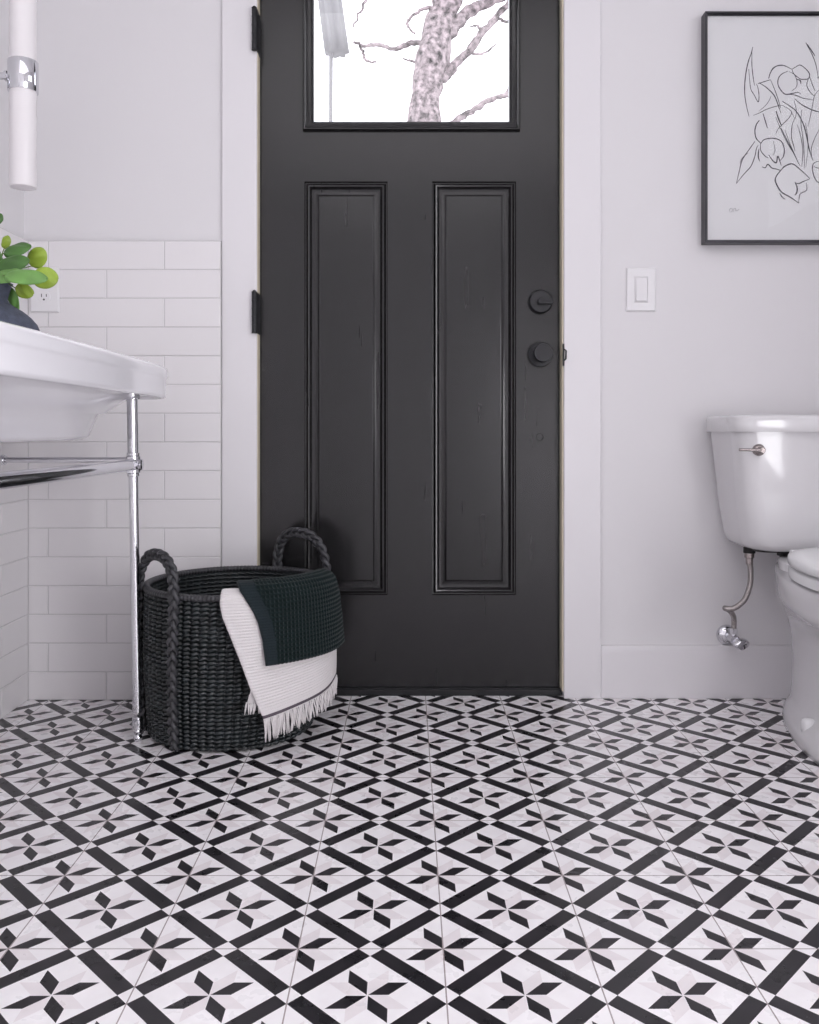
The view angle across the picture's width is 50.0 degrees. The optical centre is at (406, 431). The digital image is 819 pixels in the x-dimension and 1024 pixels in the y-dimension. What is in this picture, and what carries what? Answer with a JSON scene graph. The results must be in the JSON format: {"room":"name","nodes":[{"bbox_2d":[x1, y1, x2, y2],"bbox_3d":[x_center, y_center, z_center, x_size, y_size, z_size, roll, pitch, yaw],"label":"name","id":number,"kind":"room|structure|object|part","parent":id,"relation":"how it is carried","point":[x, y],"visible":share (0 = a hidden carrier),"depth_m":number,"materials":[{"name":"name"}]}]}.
{"room":"bathroom","nodes":[
{"label":"bathroom","id":0,"kind":"room"},
{"bbox_2d":[0,0,27,718],"bbox_3d":[-1.093,-0.574,0.347,0.141,2.600,4.095,0,0,0],"label":"wall","id":1,"kind":"structure","parent":0,"point":[13,501],"depth_m":2.29,"materials":[{"name":"white tile"}]},
{"bbox_2d":[0,0,38,190],"bbox_3d":[-0.943,-0.806,2.000,0.203,0.505,0.112,0,0,0],"label":"wall sconce","id":2,"kind":"object","parent":1,"relation":"attached to","point":[21,75],"visible":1,"depth_m":1.98,"materials":[{"name":"white glass"}]},
{"bbox_3d":[-0.971,-0.808,2.000,0.134,0.024,0.024,0,0,0],"label":"arm","id":3,"kind":"part","parent":2,"relation":"part of","materials":[{"name":"silver metal"}]},
{"bbox_3d":[-0.874,-0.943,2.000,0.058,0.233,0.058,0,0,0],"label":"lamp shade","id":4,"kind":"part","parent":2,"relation":"part of","materials":[{"name":"white glass"}]},
{"bbox_3d":[-0.874,-0.670,2.000,0.058,0.233,0.058,0,0,0],"label":"lamp shade","id":5,"kind":"part","parent":2,"relation":"part of","materials":[{"name":"white glass"}]},
{"bbox_2d":[0,694,818,1023],"bbox_3d":[0.278,0.766,0.350,3.044,0.080,4.500,0,0,0],"label":"floor","id":6,"kind":"structure","parent":0,"point":[392,859],"depth_m":1.47,"materials":[{"name":"tile"}]},
{"bbox_2d":[0,321,167,741],"bbox_3d":[-0.793,0.284,1.600,0.460,0.884,1.200,0,0,0],"label":"sink","id":7,"kind":"object","parent":6,"relation":"on","point":[53,387],"visible":1,"depth_m":1.65,"materials":[{"name":"white ceramic"}]},
{"bbox_2d":[0,283,39,330],"bbox_3d":[-0.781,-0.217,1.650,0.173,0.124,0.173,0,0,0],"label":"vase","id":8,"kind":"object","parent":7,"relation":"on","point":[9,313],"visible":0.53,"depth_m":1.63,"materials":[{"name":"ceramic"}]},
{"bbox_2d":[0,213,58,308],"bbox_3d":[-0.749,-0.299,1.629,0.194,0.228,0.116,0,0,27],"label":"leafy cutting","id":9,"kind":"object","parent":8,"relation":"in","point":[12,270],"visible":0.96,"depth_m":1.63,"materials":[{"name":"green plant"}]},
{"bbox_3d":[-0.836,0.067,2.055,0.374,0.048,0.048,0,0,0],"label":"rail","id":10,"kind":"part","parent":7,"relation":"part of","materials":[{"name":"silver metal"}]},
{"bbox_2d":[0,321,167,442],"bbox_3d":[-0.793,-0.069,1.600,0.460,0.178,1.200,0,0,0],"label":"basin","id":11,"kind":"object","parent":7,"relation":"in","point":[53,387],"depth_m":1.58,"materials":[{"name":"white ceramic"}]},
{"bbox_3d":[-0.639,0.318,2.055,0.044,0.815,0.036,0,0,0],"label":"leg","id":12,"kind":"part","parent":7,"relation":"part of","materials":[{"name":"silver metal"}]},
{"bbox_2d":[138,527,330,751],"bbox_3d":[-0.414,0.488,2.158,0.458,0.472,0.460,0,0,-42],"label":"laundry basket","id":13,"kind":"object","parent":6,"relation":"on","point":[196,690],"visible":0.61,"depth_m":1.98,"materials":[{"name":"black wicker"}]},
{"bbox_3d":[-0.576,0.496,2.030,0.040,0.453,0.229,0,0,-40],"label":"handle","id":14,"kind":"part","parent":13,"relation":"part of","materials":[{"name":"black wicker"}]},
{"bbox_2d":[220,588,337,741],"bbox_3d":[-0.277,0.515,2.010,0.327,0.338,0.099,0,0,-40],"label":"towel","id":15,"kind":"object","parent":13,"relation":"hanging from","point":[276,690],"visible":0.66,"depth_m":1.94,"materials":[{"name":"white fabric"}]},
{"bbox_2d":[237,568,344,665],"bbox_3d":[-0.267,0.420,2.036,0.306,0.185,0.154,0,0,-44],"label":"towel","id":16,"kind":"object","parent":15,"relation":"on","point":[298,617],"visible":0.97,"depth_m":1.96,"materials":[{"name":"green fabric"}]},
{"bbox_3d":[-0.289,0.487,2.312,0.239,0.471,0.041,0,0,41],"label":"handle","id":17,"kind":"part","parent":13,"relation":"part of","materials":[{"name":"black wicker"}]},
{"bbox_2d":[706,415,818,764],"bbox_3d":[1.028,0.342,2.014,0.445,0.767,0.733,0,0,0],"label":"toilet","id":18,"kind":"object","parent":6,"relation":"on","point":[767,466],"visible":1,"depth_m":2.17,"materials":[{"name":"white ceramic"}]},
{"bbox_2d":[743,547,755,553],"bbox_3d":[0.890,0.309,2.285,0.030,0.014,0.030,0,0,0],"label":"washer","id":19,"kind":"object","parent":18,"relation":"in","point":[745,550],"depth_m":2.27,"materials":[{"name":"black"}]},
{"bbox_3d":[0.847,0.046,2.159,0.071,0.030,0.035,0,0,0],"label":"flush lever","id":20,"kind":"part","parent":18,"relation":"part of","materials":[{"name":"silver metal"}]},
{"bbox_3d":[1.028,-0.020,2.266,0.445,0.042,0.229,0,0,0],"label":"tank lid","id":21,"kind":"part","parent":18,"relation":"part of","materials":[{"name":"white ceramic"}]},
{"bbox_3d":[1.028,0.152,2.272,0.424,0.304,0.211,0,0,0],"label":"tank","id":22,"kind":"part","parent":18,"relation":"part of","materials":[{"name":"white ceramic"}]},
{"bbox_3d":[1.028,0.532,2.000,0.356,0.388,0.669,0,0,0],"label":"bowl","id":23,"kind":"part","parent":18,"relation":"part of","materials":[{"name":"white ceramic"}]},
{"bbox_3d":[1.028,0.291,1.889,0.370,0.036,0.482,0,0,0],"label":"seat lid","id":24,"kind":"part","parent":18,"relation":"part of","materials":[{"name":"white plastic"}]},
{"bbox_3d":[1.028,0.324,1.889,0.366,0.030,0.477,0,0,0],"label":"seat","id":25,"kind":"part","parent":18,"relation":"part of","materials":[{"name":"white plastic"}]},
{"bbox_2d":[24,0,818,699],"bbox_3d":[0.278,-0.574,2.458,2.884,2.600,0.173,0,0,0],"label":"wall","id":26,"kind":"structure","parent":0,"point":[126,202],"depth_m":2.40,"materials":[{"name":"white paint"}]},
{"bbox_2d":[30,267,58,312],"bbox_3d":[-0.977,-0.382,2.368,0.077,0.122,0.009,0,0,0],"label":"wall outlet","id":27,"kind":"object","parent":26,"relation":"attached to","point":[43,300],"visible":0.49,"depth_m":2.37,"materials":[{"name":"white plastic"}]},
{"bbox_2d":[38,292,49,301],"bbox_3d":[-0.977,-0.362,2.365,0.034,0.027,0.003,0,0,0],"label":"receptacle","id":28,"kind":"object","parent":27,"relation":"attached to","point":[42,296],"depth_m":2.36,"materials":[{"name":"grey plastic"}]},
{"bbox_2d":[222,0,256,566],"bbox_3d":[-0.455,-0.392,2.389,0.096,2.235,0.011,0,0,0],"label":"trim","id":29,"kind":"structure","parent":26,"relation":"attached to","point":[239,62],"depth_m":2.38,"materials":[{"name":"white paint"}]},
{"bbox_2d":[251,0,566,695],"bbox_3d":[0.007,-0.333,2.456,0.895,2.118,0.179,0,0,0],"label":"door","id":30,"kind":"structure","parent":26,"relation":"in","point":[407,308],"depth_m":2.42,"materials":[{"name":"black paint"}]},
{"bbox_3d":[-0.168,-0.119,2.447,0.229,1.141,0.045,0,0,0],"label":"panel","id":31,"kind":"part","parent":30,"relation":"part of","materials":[{"name":"black paint"}]},
{"bbox_3d":[0.012,-1.043,2.445,0.599,0.432,0.066,0,0,0],"label":"glazing moulding","id":32,"kind":"part","parent":30,"relation":"part of","materials":[{"name":"black paint"}]},
{"bbox_3d":[0.185,-0.119,2.447,0.232,1.141,0.045,0,0,0],"label":"panel","id":33,"kind":"part","parent":30,"relation":"part of","materials":[{"name":"black paint"}]},
{"bbox_3d":[0.368,-0.212,2.392,0.050,0.050,0.050,0,0,0],"label":"knob","id":34,"kind":"part","parent":30,"relation":"part of","materials":[{"name":"black metal"}]},
{"bbox_3d":[0.428,-0.207,2.398,0.010,0.060,0.043,0,0,0],"label":"strike plate","id":35,"kind":"part","parent":30,"relation":"part of","materials":[{"name":"black metal"}]},
{"bbox_2d":[563,0,600,698],"bbox_3d":[0.476,-0.392,2.389,0.101,2.235,0.013,0,0,0],"label":"trim","id":36,"kind":"structure","parent":26,"relation":"attached to","point":[581,18],"depth_m":2.38,"materials":[{"name":"white paint"}]},
{"bbox_2d":[626,268,655,311],"bbox_3d":[0.637,-0.386,2.389,0.080,0.119,0.012,0,0,0],"label":"light switch","id":37,"kind":"object","parent":26,"relation":"attached to","point":[640,282],"visible":1,"depth_m":2.39,"materials":[{"name":"white plastic"}]},
{"bbox_3d":[0.637,-0.386,2.388,0.037,0.072,0.004,0,0,0],"label":"rocker frame","id":38,"kind":"part","parent":37,"relation":"part of","materials":[{"name":"white plastic"}]},
{"bbox_2d":[601,645,791,698],"bbox_3d":[1.063,0.654,2.389,1.074,0.144,0.012,0,0,0],"label":"baseboard","id":39,"kind":"structure","parent":26,"relation":"attached to","point":[627,671],"depth_m":2.38,"materials":[{"name":"white paint"}]},
{"bbox_2d":[716,553,753,649],"bbox_3d":[0.868,0.449,2.333,0.075,0.266,0.123,0,0,0],"label":"water supply valve","id":40,"kind":"object","parent":26,"relation":"attached to","point":[726,634],"visible":1,"depth_m":2.31,"materials":[{"name":"silver metal"}]},
{"bbox_3d":[0.878,0.560,2.317,0.053,0.032,0.030,0,0,-24],"label":"valve handle","id":41,"kind":"part","parent":40,"relation":"part of","materials":[{"name":"silver metal"}]},
{"bbox_2d":[701,11,818,244],"bbox_3d":[1.050,-0.818,2.377,0.498,0.622,0.036,0,0,0],"label":"framed drawing","id":42,"kind":"object","parent":26,"relation":"attached to","point":[760,69],"visible":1,"depth_m":2.37,"materials":[{"name":"white paper"}]},
{"label":"outside","id":43,"kind":"structure","parent":0,"visible":0},
{"bbox_3d":[0.000,0.951,9.280,16.000,0.150,13.440,0,0,0],"label":"ground","id":44,"kind":"structure","parent":43,"visible":0},
{"bbox_2d":[318,0,348,121],"bbox_3d":[-0.316,-0.885,3.600,0.440,3.521,0.440,0,0,0],"label":"patio umbrella","id":45,"kind":"object","parent":44,"relation":"on","point":[334,34],"visible":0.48,"depth_m":3.57,"materials":[{"name":"grey fabric"}]},
{"bbox_2d":[352,0,507,121],"bbox_3d":[0.591,-2.393,7.992,2.182,6.541,0.418,0,0,0],"label":"tree","id":46,"kind":"object","parent":44,"relation":"on","point":[433,67],"visible":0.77,"depth_m":7.92,"materials":[{"name":"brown plant"}]}
]}

